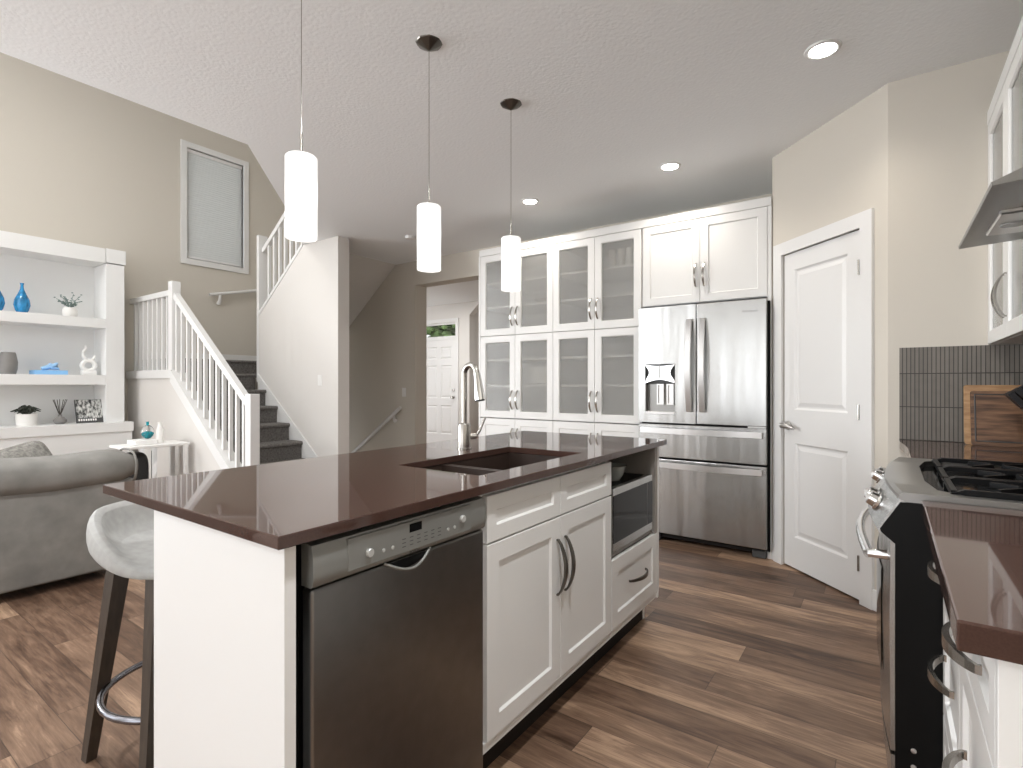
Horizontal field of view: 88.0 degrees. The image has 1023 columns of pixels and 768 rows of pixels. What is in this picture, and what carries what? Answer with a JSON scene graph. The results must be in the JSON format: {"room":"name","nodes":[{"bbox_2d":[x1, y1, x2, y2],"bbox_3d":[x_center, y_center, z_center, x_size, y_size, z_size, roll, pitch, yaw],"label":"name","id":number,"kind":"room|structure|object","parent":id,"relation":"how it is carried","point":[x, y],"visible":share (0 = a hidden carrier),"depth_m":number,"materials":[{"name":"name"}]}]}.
{"room":"kitchen","nodes":[
{"label":"kitchen","id":0,"kind":"room"},
{"bbox_2d":[0,52,294,423],"bbox_3d":[-5.486,-0.555,5.209,0.120,6.900,7.570,0,0,35],"label":"wall","id":1,"kind":"structure","parent":0,"point":[81,163],"depth_m":6.29,"materials":[{"name":"beige paint"}]},
{"bbox_2d":[151,351,256,360],"bbox_3d":[-3.918,-0.348,7.297,0.014,0.114,2.090,0,0,35],"label":"baseboard","id":2,"kind":"structure","parent":1,"relation":"attached to","point":[226,357],"depth_m":7.40,"materials":[{"name":"white paint"}]},
{"bbox_2d":[180,139,248,273],"bbox_3d":[-4.040,-2.355,7.208,0.120,1.590,0.885,0,0,35],"label":"window","id":3,"kind":"structure","parent":1,"relation":"in","point":[184,144],"depth_m":7.09,"materials":[{"name":"white paint"}]},
{"bbox_2d":[187,148,241,267],"bbox_3d":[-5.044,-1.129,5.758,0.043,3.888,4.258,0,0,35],"label":"window blind","id":4,"kind":"object","parent":3,"relation":"attached to","point":[214,185],"visible":1,"depth_m":7.18,"materials":[{"name":"grey fabric"}]},
{"bbox_2d":[209,288,272,304],"bbox_3d":[-3.699,-1.273,7.552,0.088,0.405,1.189,0,0,35],"label":"wall handrail","id":5,"kind":"object","parent":1,"relation":"attached to","point":[220,294],"visible":0.7,"depth_m":7.24,"materials":[{"name":"white paint"}]},
{"bbox_2d":[128,378,220,478],"bbox_3d":[-3.478,0.546,5.615,2.682,1.298,0.100,0,0,35],"label":"wall","id":6,"kind":"structure","parent":0,"point":[153,400],"depth_m":5.74,"materials":[{"name":"white paint"}]},
{"bbox_2d":[126,370,169,378],"bbox_3d":[-4.085,-0.108,6.047,1.188,0.090,0.136,0,0,35],"label":"trim","id":7,"kind":"structure","parent":6,"relation":"attached to","point":[146,373],"depth_m":5.96,"materials":[{"name":"white paint"}]},
{"bbox_2d":[129,281,259,467],"bbox_3d":[-3.442,0.045,5.584,2.773,2.300,0.090,0,0,35],"label":"balustrade","id":8,"kind":"object","parent":6,"relation":"on","point":[177,309],"visible":0.91,"depth_m":5.39,"materials":[{"name":"white paint"}]},
{"bbox_2d":[170,370,241,468],"bbox_3d":[-2.993,0.477,5.270,1.493,1.260,0.136,0,0,35],"label":"trim","id":9,"kind":"structure","parent":6,"relation":"attached to","point":[214,445],"depth_m":5.27,"materials":[{"name":"white paint"}]},
{"bbox_2d":[259,236,348,456],"bbox_3d":[-2.389,-0.174,6.019,1.530,2.738,0.140,0,0,35],"label":"wall","id":10,"kind":"structure","parent":0,"point":[304,323],"depth_m":5.77,"materials":[{"name":"white paint"}]},
{"bbox_2d":[257,211,304,381],"bbox_3d":[-2.498,-1.315,6.097,1.370,2.580,0.156,0,0,35],"label":"balustrade","id":11,"kind":"object","parent":10,"relation":"on","point":[264,244],"visible":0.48,"depth_m":6.38,"materials":[{"name":"white paint"}]},
{"bbox_2d":[318,375,321,385],"bbox_3d":[-2.061,-0.040,5.694,0.070,0.114,0.008,0,0,35],"label":"light switch","id":12,"kind":"object","parent":10,"relation":"attached to","point":[319,376],"visible":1,"depth_m":5.69,"materials":[{"name":"white plastic"}]},
{"bbox_2d":[349,254,394,326],"bbox_3d":[-2.225,-1.254,6.688,0.980,0.963,1.130,0,0,35],"label":"ceiling","id":13,"kind":"structure","parent":0,"point":[366,275],"depth_m":6.83,"materials":[{"name":"white paint"}]},
{"bbox_2d":[0,537,887,767],"bbox_3d":[-2.115,1.245,2.824,8.380,0.100,7.590,0,0,35],"label":"floor","id":14,"kind":"structure","parent":0,"point":[740,659],"depth_m":2.12,"materials":[{"name":"wood"}]},
{"bbox_2d":[0,230,133,454],"bbox_3d":[-5.280,-0.152,4.989,0.468,2.695,2.810,0,0,35],"label":"bookcase","id":15,"kind":"object","parent":14,"relation":"on","point":[48,269],"visible":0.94,"depth_m":5.72,"materials":[{"name":"white paint"}]},
{"bbox_2d":[0,291,4,309],"bbox_3d":[-5.103,-0.874,5.247,0.133,0.310,0.133,0,0,35],"label":"glass vase","id":16,"kind":"object","parent":15,"relation":"on","point":[2,300],"visible":0.84,"depth_m":5.25,"materials":[{"name":"blue glass"}]},
{"bbox_2d":[0,352,17,373],"bbox_3d":[-5.053,-0.208,5.319,0.150,0.220,0.150,0,0,35],"label":"vase","id":17,"kind":"object","parent":15,"relation":"on","point":[8,360],"visible":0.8,"depth_m":5.27,"materials":[{"name":"ceramic"}]},
{"bbox_2d":[13,283,30,312],"bbox_3d":[-4.991,-0.874,5.404,0.133,0.310,0.133,0,0,35],"label":"glass vase","id":18,"kind":"object","parent":15,"relation":"on","point":[21,303],"visible":0.88,"depth_m":5.37,"materials":[{"name":"blue glass"}]},
{"bbox_2d":[10,405,40,425],"bbox_3d":[-4.960,0.320,5.415,0.214,0.211,0.234,0,0,35],"label":"succulent pot","id":19,"kind":"object","parent":15,"relation":"on","point":[27,417],"visible":1,"depth_m":5.38,"materials":[{"name":"white ceramic"}]},
{"bbox_2d":[29,370,67,374],"bbox_3d":[-4.869,-0.121,5.577,0.200,0.045,0.270,0,0,35],"label":"book","id":20,"kind":"object","parent":15,"relation":"on","point":[51,372],"visible":0.86,"depth_m":5.52,"materials":[{"name":"blue paper"}]},
{"bbox_2d":[41,363,58,369],"bbox_3d":[-4.861,-0.185,5.585,0.059,0.086,0.151,0,0,35],"label":"ornament","id":21,"kind":"object","parent":20,"relation":"on","point":[50,366],"visible":0.98,"depth_m":5.57,"materials":[{"name":"blue ceramic"}]},
{"bbox_2d":[53,399,66,423],"bbox_3d":[-4.816,0.295,5.651,0.116,0.261,0.121,0,0,35],"label":"reed diffuser","id":22,"kind":"object","parent":15,"relation":"on","point":[60,419],"visible":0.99,"depth_m":5.64,"materials":[{"name":"grey ceramic"}]},
{"bbox_2d":[53,414,66,423],"bbox_3d":[-4.815,0.376,5.652,0.116,0.100,0.116,0,0,35],"label":"bottle","id":23,"kind":"object","parent":22,"relation":"attached to","point":[60,419],"depth_m":5.62,"materials":[{"name":"glass"}]},
{"bbox_2d":[0,421,133,438],"bbox_3d":[-5.280,0.478,4.989,0.468,0.104,2.810,0,0,35],"label":"shelf","id":24,"kind":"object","parent":15,"relation":"on","point":[69,428],"depth_m":5.50,"materials":[{"name":"white paint"}]},
{"bbox_2d":[54,292,81,316],"bbox_3d":[-4.758,-0.850,5.713,0.181,0.262,0.236,0,0,35],"label":"potted plant","id":25,"kind":"object","parent":15,"relation":"on","point":[69,310],"visible":0.99,"depth_m":5.68,"materials":[{"name":"white ceramic"}]},
{"bbox_2d":[79,345,96,374],"bbox_3d":[-4.672,-0.262,5.854,0.070,0.327,0.158,0,0,35],"label":"abstract sculpture","id":26,"kind":"object","parent":15,"relation":"on","point":[84,371],"visible":0.98,"depth_m":5.83,"materials":[{"name":"white ceramic"}]},
{"bbox_2d":[74,399,103,422],"bbox_3d":[-4.649,0.298,5.834,0.099,0.253,0.241,0,0,35],"label":"picture frame","id":27,"kind":"object","parent":15,"relation":"on","point":[86,411],"visible":1,"depth_m":5.82,"materials":[{"name":"grey paper"}]},
{"bbox_2d":[0,448,137,593],"bbox_3d":[-3.498,0.803,2.620,1.033,0.783,2.555,0,0,35],"label":"sofa","id":28,"kind":"object","parent":14,"relation":"on","point":[47,503],"visible":0.85,"depth_m":3.03,"materials":[{"name":"grey fabric"}]},
{"bbox_2d":[0,441,51,457],"bbox_3d":[-2.982,0.535,3.226,0.197,0.354,0.392,0,0,24],"label":"throw pillow","id":29,"kind":"object","parent":28,"relation":"on","point":[32,448],"visible":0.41,"depth_m":3.27,"materials":[{"name":"beige fabric"}]},
{"bbox_2d":[0,449,137,495],"bbox_3d":[-3.205,0.523,2.412,0.300,0.222,2.555,0,0,35],"label":"cushion","id":30,"kind":"object","parent":28,"relation":"on","point":[86,472],"depth_m":3.08,"materials":[{"name":"grey fabric"}]},
{"bbox_2d":[81,501,153,767],"bbox_3d":[-1.085,0.799,1.753,0.518,0.800,0.486,0,0,35],"label":"bar stool","id":31,"kind":"object","parent":14,"relation":"on","point":[119,535],"visible":0.29,"depth_m":1.67,"materials":[{"name":"grey fabric"}]},
{"bbox_2d":[127,452,148,480],"bbox_3d":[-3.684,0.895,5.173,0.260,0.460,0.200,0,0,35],"label":"chair","id":32,"kind":"object","parent":14,"relation":"on","point":[143,465],"visible":0.23,"depth_m":5.13,"materials":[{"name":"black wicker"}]},
{"bbox_2d":[109,440,189,477],"bbox_3d":[-3.541,0.890,5.200,0.360,0.610,0.570,0,0,35],"label":"side table","id":33,"kind":"object","parent":14,"relation":"on","point":[172,443],"visible":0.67,"depth_m":5.21,"materials":[{"name":"white wood"}]},
{"bbox_2d":[127,438,156,444],"bbox_3d":[-3.600,0.563,5.169,0.200,0.044,0.190,0,0,35],"label":"book","id":34,"kind":"object","parent":33,"relation":"on","point":[144,441],"visible":0.94,"depth_m":5.11,"materials":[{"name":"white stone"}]},
{"bbox_2d":[141,421,153,438],"bbox_3d":[-3.574,0.453,5.205,0.110,0.170,0.110,0,0,35],"label":"glass ornament","id":35,"kind":"object","parent":34,"relation":"on","point":[147,431],"visible":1,"depth_m":5.17,"materials":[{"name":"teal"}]},
{"bbox_2d":[156,422,163,442],"bbox_3d":[-3.482,0.479,5.250,0.072,0.210,0.072,0,0,35],"label":"bottle","id":36,"kind":"object","parent":33,"relation":"on","point":[160,430],"visible":1,"depth_m":5.23,"materials":[{"name":"white ceramic"}]},
{"bbox_2d":[154,510,295,767],"bbox_3d":[-0.667,0.751,1.194,0.589,0.888,0.024,0,0,35],"label":"island end panel","id":37,"kind":"object","parent":14,"relation":"on","point":[225,604],"visible":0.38,"depth_m":1.16,"materials":[{"name":"white paint"}]},
{"bbox_2d":[151,358,317,463],"bbox_3d":[-2.803,0.453,6.492,2.734,1.485,2.100,0,0,35],"label":"staircase","id":38,"kind":"structure","parent":14,"relation":"on","point":[281,440],"depth_m":5.94,"materials":[{"name":"grey carpet"}]},
{"bbox_2d":[296,496,485,767],"bbox_3d":[-0.465,0.757,1.431,0.582,0.876,0.565,0,0,35],"label":"dishwasher","id":39,"kind":"object","parent":14,"relation":"on","point":[389,614],"visible":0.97,"depth_m":1.23,"materials":[{"name":"silver metal"}]},
{"bbox_2d":[481,417,557,435],"bbox_3d":[0.198,0.709,5.086,0.807,0.772,0.660,0,0,35],"label":"base cabinet","id":40,"kind":"object","parent":14,"relation":"on","point":[492,425],"visible":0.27,"depth_m":4.86,"materials":[{"name":"white paint"}]},
{"bbox_2d":[479,257,481,435],"bbox_3d":[-0.093,-0.012,5.392,0.019,2.414,0.739,0,0,35],"label":"trim","id":41,"kind":"structure","parent":40,"relation":"attached to","point":[480,417],"depth_m":5.09,"materials":[{"name":"white paint"}]},
{"bbox_2d":[479,461,610,767],"bbox_3d":[-0.045,0.751,2.016,0.610,0.888,0.855,0,0,35],"label":"base cabinet","id":42,"kind":"object","parent":14,"relation":"on","point":[547,541],"visible":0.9,"depth_m":1.78,"materials":[{"name":"white paint"}]},
{"bbox_2d":[103,431,666,549],"bbox_3d":[-0.177,0.294,2.083,0.876,0.026,2.100,0,0,35],"label":"countertop","id":43,"kind":"structure","parent":42,"relation":"on","point":[285,504],"depth_m":1.47,"materials":[{"name":"brown stone"}]},
{"bbox_2d":[457,362,485,449],"bbox_3d":[-0.173,0.094,2.291,0.124,0.373,0.148,0,0,-1],"label":"kitchen faucet","id":44,"kind":"object","parent":43,"relation":"on","point":[465,436],"visible":1,"depth_m":2.28,"materials":[{"name":"silver metal"}]},
{"bbox_2d":[457,423,470,449],"bbox_3d":[-0.205,0.225,2.300,0.062,0.112,0.062,0,0,35],"label":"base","id":45,"kind":"object","parent":44,"relation":"attached to","point":[464,429],"depth_m":2.28,"materials":[{"name":"silver metal"}]},
{"bbox_2d":[424,452,559,475],"bbox_3d":[-0.054,0.406,2.002,0.392,0.198,0.684,0,0,35],"label":"sink","id":46,"kind":"object","parent":43,"relation":"in","point":[499,462],"visible":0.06,"depth_m":2.25,"materials":[{"name":"brown"}]},
{"bbox_2d":[424,464,497,475],"bbox_3d":[-0.182,0.406,1.823,0.392,0.198,0.244,0,0,35],"label":"basin","id":47,"kind":"object","parent":46,"relation":"in","point":[444,467],"depth_m":1.96,"materials":[{"name":"brown"}]},
{"bbox_2d":[445,452,559,470],"bbox_3d":[0.018,0.406,2.105,0.392,0.198,0.432,0,0,35],"label":"basin","id":48,"kind":"object","parent":46,"relation":"in","point":[499,462],"depth_m":2.29,"materials":[{"name":"brown"}]},
{"bbox_2d":[553,420,638,437],"bbox_3d":[0.855,0.709,4.618,0.802,0.772,0.660,0,0,35],"label":"base cabinet","id":49,"kind":"object","parent":14,"relation":"on","point":[572,427],"visible":0.16,"depth_m":4.37,"materials":[{"name":"white paint"}]},
{"bbox_2d":[594,447,658,663],"bbox_3d":[0.357,0.751,2.598,0.630,0.888,0.556,0,0,35],"label":"base cabinet","id":50,"kind":"object","parent":14,"relation":"on","point":[634,565],"depth_m":2.49,"materials":[{"name":"white wood"}]},
{"bbox_2d":[609,473,651,552],"bbox_3d":[0.385,0.583,2.535,0.431,0.279,0.452,0,0,35],"label":"microwave oven","id":51,"kind":"object","parent":50,"relation":"in","point":[631,496],"visible":0.43,"depth_m":2.38,"materials":[{"name":"silver metal"}]},
{"bbox_2d":[611,462,626,480],"bbox_3d":[0.466,0.410,2.460,0.140,0.072,0.140,0,0,35],"label":"bowl","id":52,"kind":"object","parent":51,"relation":"on","point":[617,469],"visible":0.57,"depth_m":2.42,"materials":[{"name":"grey ceramic"}]},
{"bbox_2d":[639,298,770,558],"bbox_3d":[1.549,0.306,4.098,0.915,1.773,0.805,0,0,35],"label":"refrigerator","id":53,"kind":"object","parent":14,"relation":"on","point":[705,368],"visible":0.94,"depth_m":3.77,"materials":[{"name":"silver metal"}]},
{"bbox_2d":[855,457,1022,767],"bbox_3d":[1.411,0.724,1.462,0.774,0.943,0.780,0,0,35],"label":"gas range","id":54,"kind":"object","parent":14,"relation":"on","point":[909,603],"visible":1,"depth_m":1.31,"materials":[{"name":"silver metal"}]},
{"bbox_2d":[855,506,894,750],"bbox_3d":[1.136,0.645,1.659,0.098,0.530,0.776,0,0,35],"label":"oven","id":55,"kind":"object","parent":54,"relation":"in","point":[884,553],"depth_m":1.37,"materials":[{"name":"silver metal"}]},
{"bbox_2d":[895,502,943,767],"bbox_3d":[1.452,0.718,1.434,0.676,0.855,0.776,0,0,35],"label":"panel","id":56,"kind":"object","parent":54,"relation":"in","point":[919,714],"depth_m":1.29,"materials":[{"name":"black metal"}]},
{"bbox_2d":[885,457,1022,510],"bbox_3d":[1.442,0.279,1.441,0.700,0.023,0.776,0,0,35],"label":"cooktop","id":57,"kind":"object","parent":54,"relation":"in","point":[909,482],"depth_m":1.44,"materials":[{"name":"silver metal"}]},
{"bbox_2d":[927,559,959,767],"bbox_3d":[1.137,0.757,0.950,0.617,0.876,0.358,0,0,35],"label":"base cabinet","id":58,"kind":"object","parent":14,"relation":"on","point":[950,687],"visible":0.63,"depth_m":1.13,"materials":[{"name":"white paint"}]},
{"bbox_2d":[942,622,1022,767],"bbox_3d":[0.922,0.757,0.629,0.640,0.876,0.410,0,0,35],"label":"base cabinet","id":59,"kind":"object","parent":14,"relation":"on","point":[977,672],"depth_m":0.70,"materials":[{"name":"white paint"}]},
{"bbox_2d":[922,501,1022,664],"bbox_3d":[1.022,0.300,0.768,0.643,0.038,0.793,0,0,35],"label":"countertop","id":60,"kind":"structure","parent":59,"relation":"on","point":[977,552],"depth_m":0.79,"materials":[{"name":"brown stone"}]},
{"bbox_3d":[1.969,0.757,2.123,0.620,0.876,0.927,0,0,35],"label":"base cabinet","id":61,"kind":"object","parent":14,"relation":"on","visible":0},
{"bbox_2d":[899,439,1022,462],"bbox_3d":[1.971,0.300,2.122,0.666,0.038,0.933,0,0,35],"label":"countertop","id":62,"kind":"structure","parent":61,"relation":"on","point":[921,449],"depth_m":2.21,"materials":[{"name":"brown stone"}]},
{"bbox_2d":[963,385,1020,444],"bbox_3d":[2.222,0.142,2.422,0.237,0.275,0.063,0,0,35],"label":"cutting board","id":63,"kind":"object","parent":62,"relation":"on","point":[967,389],"visible":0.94,"depth_m":2.47,"materials":[{"name":"brown wood"}]},
{"bbox_2d":[970,391,1022,447],"bbox_3d":[2.209,0.156,2.393,0.205,0.248,0.063,0,0,35],"label":"serving board","id":64,"kind":"object","parent":62,"relation":"on","point":[996,420],"visible":0.89,"depth_m":2.40,"materials":[{"name":"brown wood"}]},
{"bbox_2d":[1004,385,1022,410],"bbox_3d":[2.127,0.133,2.132,0.206,0.296,0.100,0,0,35],"label":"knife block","id":65,"kind":"object","parent":62,"relation":"on","point":[1015,395],"visible":1,"depth_m":2.15,"materials":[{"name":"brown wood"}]},
{"bbox_2d":[427,301,478,433],"bbox_3d":[-0.409,-0.175,9.777,6.000,2.740,0.140,0,0,35],"label":"wall","id":66,"kind":"structure","parent":0,"point":[465,311],"depth_m":10.05,"materials":[{"name":"white paint"}]},
{"bbox_2d":[427,337,455,442],"bbox_3d":[-1.423,0.145,10.430,0.910,2.080,0.172,0,0,35],"label":"door","id":67,"kind":"structure","parent":66,"relation":"in","point":[441,352],"depth_m":10.40,"materials":[{"name":"white paint"}]},
{"bbox_2d":[427,322,455,338],"bbox_3d":[-1.408,-1.045,10.451,0.906,0.296,0.040,0,0,35],"label":"window","id":68,"kind":"structure","parent":66,"relation":"in","point":[440,330],"depth_m":10.42,"materials":[{"name":"green glass"}]},
{"bbox_2d":[427,318,458,438],"bbox_3d":[-1.437,-0.035,10.411,1.050,2.460,0.018,0,0,35],"label":"trim","id":69,"kind":"structure","parent":66,"relation":"attached to","point":[456,320],"depth_m":10.13,"materials":[{"name":"white paint"}]},
{"bbox_2d":[427,280,478,306],"bbox_3d":[-0.794,-1.695,9.235,6.000,0.300,4.269,0,0,35],"label":"ceiling","id":70,"kind":"structure","parent":0,"point":[468,291],"depth_m":9.05,"materials":[{"name":"white paint"}]},
{"bbox_2d":[474,310,478,436],"bbox_3d":[-0.448,-0.175,10.627,0.150,2.740,1.180,0,0,35],"label":"wall","id":71,"kind":"structure","parent":0,"point":[476,316],"depth_m":10.18,"materials":[{"name":"white paint"}]},
{"bbox_2d":[0,0,1022,264],"bbox_3d":[-1.186,-1.695,2.163,6.100,0.300,7.590,0,0,35],"label":"ceiling","id":72,"kind":"structure","parent":0,"point":[610,92],"depth_m":2.73,"materials":[{"name":"white paint"}]},
{"bbox_2d":[285,0,317,242],"bbox_3d":[-0.745,-1.030,1.880,0.117,1.029,0.117,0,0,-37],"label":"pendant lamp","id":73,"kind":"object","parent":72,"relation":"hanging from","point":[301,167],"visible":1,"depth_m":1.84,"materials":[{"name":"white glass"}]},
{"bbox_2d":[288,235,313,238],"bbox_3d":[-0.745,-0.529,1.880,0.099,0.002,0.099,0,0,35],"label":"diffuser","id":74,"kind":"object","parent":73,"relation":"attached to","point":[289,236],"depth_m":1.90,"materials":[{"name":"white"}]},
{"bbox_2d":[405,235,415,239],"bbox_3d":[-1.056,-1.528,5.537,0.110,0.034,0.110,0,0,35],"label":"smoke detector","id":75,"kind":"object","parent":72,"relation":"attached to","point":[408,237],"visible":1,"depth_m":5.50,"materials":[{"name":"white plastic"}]},
{"bbox_2d":[415,34,442,272],"bbox_3d":[-0.374,-1.030,2.402,0.117,1.029,0.117,0,0,-37],"label":"pendant lamp","id":76,"kind":"object","parent":72,"relation":"hanging from","point":[428,214],"visible":1,"depth_m":2.36,"materials":[{"name":"white glass"}]},
{"bbox_2d":[500,98,521,291],"bbox_3d":[-0.003,-1.030,2.924,0.117,1.029,0.117,0,0,-37],"label":"pendant lamp","id":77,"kind":"object","parent":72,"relation":"hanging from","point":[510,244],"visible":1,"depth_m":2.88,"materials":[{"name":"white glass"}]},
{"bbox_2d":[521,198,538,204],"bbox_3d":[0.157,-1.540,4.475,0.152,0.010,0.152,0,0,35],"label":"recessed light","id":78,"kind":"object","parent":72,"relation":"in","point":[529,201],"visible":1,"depth_m":4.46,"materials":[{"name":"white"}]},
{"bbox_2d":[659,162,680,170],"bbox_3d":[1.123,-1.540,3.756,0.152,0.010,0.152,0,0,35],"label":"recessed light","id":79,"kind":"object","parent":72,"relation":"in","point":[668,166],"visible":1,"depth_m":3.75,"materials":[{"name":"white plastic"}]},
{"bbox_2d":[804,38,841,59],"bbox_3d":[1.436,-1.540,2.444,0.152,0.010,0.152,0,0,35],"label":"recessed light","id":80,"kind":"object","parent":72,"relation":"in","point":[822,49],"visible":1,"depth_m":2.44,"materials":[{"name":"white paint"}]},
{"bbox_2d":[299,194,771,452],"bbox_3d":[0.062,-0.555,5.883,8.140,6.900,0.200,0,0,35],"label":"wall","id":81,"kind":"structure","parent":0,"point":[388,337],"depth_m":6.85,"materials":[{"name":"beige paint"}]},
{"bbox_2d":[351,406,401,452],"bbox_3d":[-2.192,0.973,7.313,1.976,1.383,0.093,0,0,35],"label":"handrail","id":82,"kind":"object","parent":81,"relation":"attached to","point":[399,408],"visible":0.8,"depth_m":6.93,"materials":[{"name":"white paint"}]},
{"bbox_2d":[402,388,405,396],"bbox_3d":[-1.376,0.105,6.778,0.070,0.114,0.008,0,0,35],"label":"light switch","id":83,"kind":"object","parent":81,"relation":"attached to","point":[403,389],"visible":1,"depth_m":6.77,"materials":[{"name":"white plastic"}]},
{"bbox_2d":[481,333,552,419],"bbox_3d":[0.198,-0.067,5.086,0.807,0.766,0.660,0,0,35],"label":"upper cabinet","id":84,"kind":"object","parent":81,"relation":"attached to","point":[516,370],"visible":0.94,"depth_m":4.83,"materials":[{"name":"white paint"}]},
{"bbox_2d":[481,245,552,336],"bbox_3d":[0.198,-0.835,5.086,0.807,0.764,0.660,0,0,35],"label":"upper cabinet","id":85,"kind":"object","parent":81,"relation":"attached to","point":[529,310],"visible":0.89,"depth_m":4.81,"materials":[{"name":"white paint"}]},
{"bbox_2d":[479,196,771,256],"bbox_3d":[0.765,-1.250,4.399,2.553,0.061,0.121,0,0,35],"label":"trim","id":86,"kind":"structure","parent":85,"relation":"attached to","point":[766,201],"depth_m":4.12,"materials":[{"name":"white paint"}]},
{"bbox_2d":[553,327,641,423],"bbox_3d":[0.855,-0.067,4.618,0.802,0.766,0.660,0,0,35],"label":"upper cabinet","id":87,"kind":"object","parent":81,"relation":"attached to","point":[596,372],"visible":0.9,"depth_m":4.37,"materials":[{"name":"white paint"}]},
{"bbox_2d":[553,229,641,331],"bbox_3d":[0.855,-0.835,4.618,0.802,0.764,0.660,0,0,35],"label":"upper cabinet","id":88,"kind":"object","parent":81,"relation":"attached to","point":[597,281],"visible":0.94,"depth_m":4.36,"materials":[{"name":"white paint"}]},
{"bbox_2d":[642,207,766,307],"bbox_3d":[1.551,-0.908,4.124,0.901,0.617,0.660,0,0,35],"label":"upper cabinet","id":89,"kind":"object","parent":81,"relation":"attached to","point":[718,258],"visible":0.89,"depth_m":3.86,"materials":[{"name":"white paint"}]},
{"bbox_2d":[772,84,887,589],"bbox_3d":[1.912,-0.175,3.181,0.110,2.740,0.914,0,0,-10],"label":"wall","id":90,"kind":"structure","parent":0,"point":[838,171],"depth_m":2.98,"materials":[{"name":"beige paint"}]},
{"bbox_2d":[771,543,772,559],"bbox_3d":[1.778,1.140,3.610,0.012,0.110,0.065,0,0,-10],"label":"baseboard","id":91,"kind":"structure","parent":90,"relation":"attached to","point":[771,543],"depth_m":3.60,"materials":[{"name":"white paint"}]},
{"bbox_2d":[779,230,859,599],"bbox_3d":[1.834,0.169,3.188,0.105,2.028,0.632,0,0,-10],"label":"door","id":92,"kind":"structure","parent":90,"relation":"in","point":[820,424],"depth_m":3.16,"materials":[{"name":"white paint"}]},
{"bbox_2d":[773,208,873,609],"bbox_3d":[1.845,0.133,3.194,0.018,2.125,0.796,0,0,-10],"label":"trim","id":93,"kind":"structure","parent":90,"relation":"attached to","point":[863,221],"depth_m":2.87,"materials":[{"name":"white paint"}]},
{"bbox_2d":[873,589,876,611],"bbox_3d":[1.921,1.140,2.764,0.012,0.110,0.088,0,0,-10],"label":"baseboard","id":94,"kind":"structure","parent":90,"relation":"attached to","point":[874,590],"depth_m":2.79,"materials":[{"name":"white paint"}]},
{"bbox_2d":[888,51,1022,463],"bbox_3d":[2.253,-0.175,2.556,0.712,2.740,0.120,0,0,35],"label":"wall","id":95,"kind":"structure","parent":0,"point":[938,127],"depth_m":2.60,"materials":[{"name":"beige paint"}]},
{"bbox_3d":[2.043,-0.175,3.895,0.110,2.740,0.745,0,0,35],"label":"wall","id":96,"kind":"structure","parent":0,"visible":0},
{"bbox_2d":[767,205,771,558],"bbox_3d":[1.941,-0.011,3.872,0.025,2.412,0.617,0,0,35],"label":"trim","id":97,"kind":"structure","parent":96,"relation":"attached to","point":[769,208],"depth_m":3.62,"materials":[{"name":"white paint"}]},
{"bbox_3d":[1.245,-0.175,0.422,0.120,2.740,7.570,0,0,35],"label":"wall","id":98,"kind":"structure","parent":0,"visible":0},
{"bbox_2d":[958,167,1022,248],"bbox_3d":[1.542,-0.998,1.388,0.513,1.092,0.720,0,0,35],"label":"range hood","id":99,"kind":"object","parent":98,"relation":"attached to","point":[998,218],"visible":1,"depth_m":1.46,"materials":[{"name":"metal"}]},
{"bbox_2d":[987,16,1022,344],"bbox_3d":[2.096,-0.733,2.042,0.368,1.095,0.917,0,0,35],"label":"upper cabinet","id":100,"kind":"object","parent":98,"relation":"attached to","point":[1005,111],"visible":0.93,"depth_m":2.08,"materials":[{"name":"white paint"}]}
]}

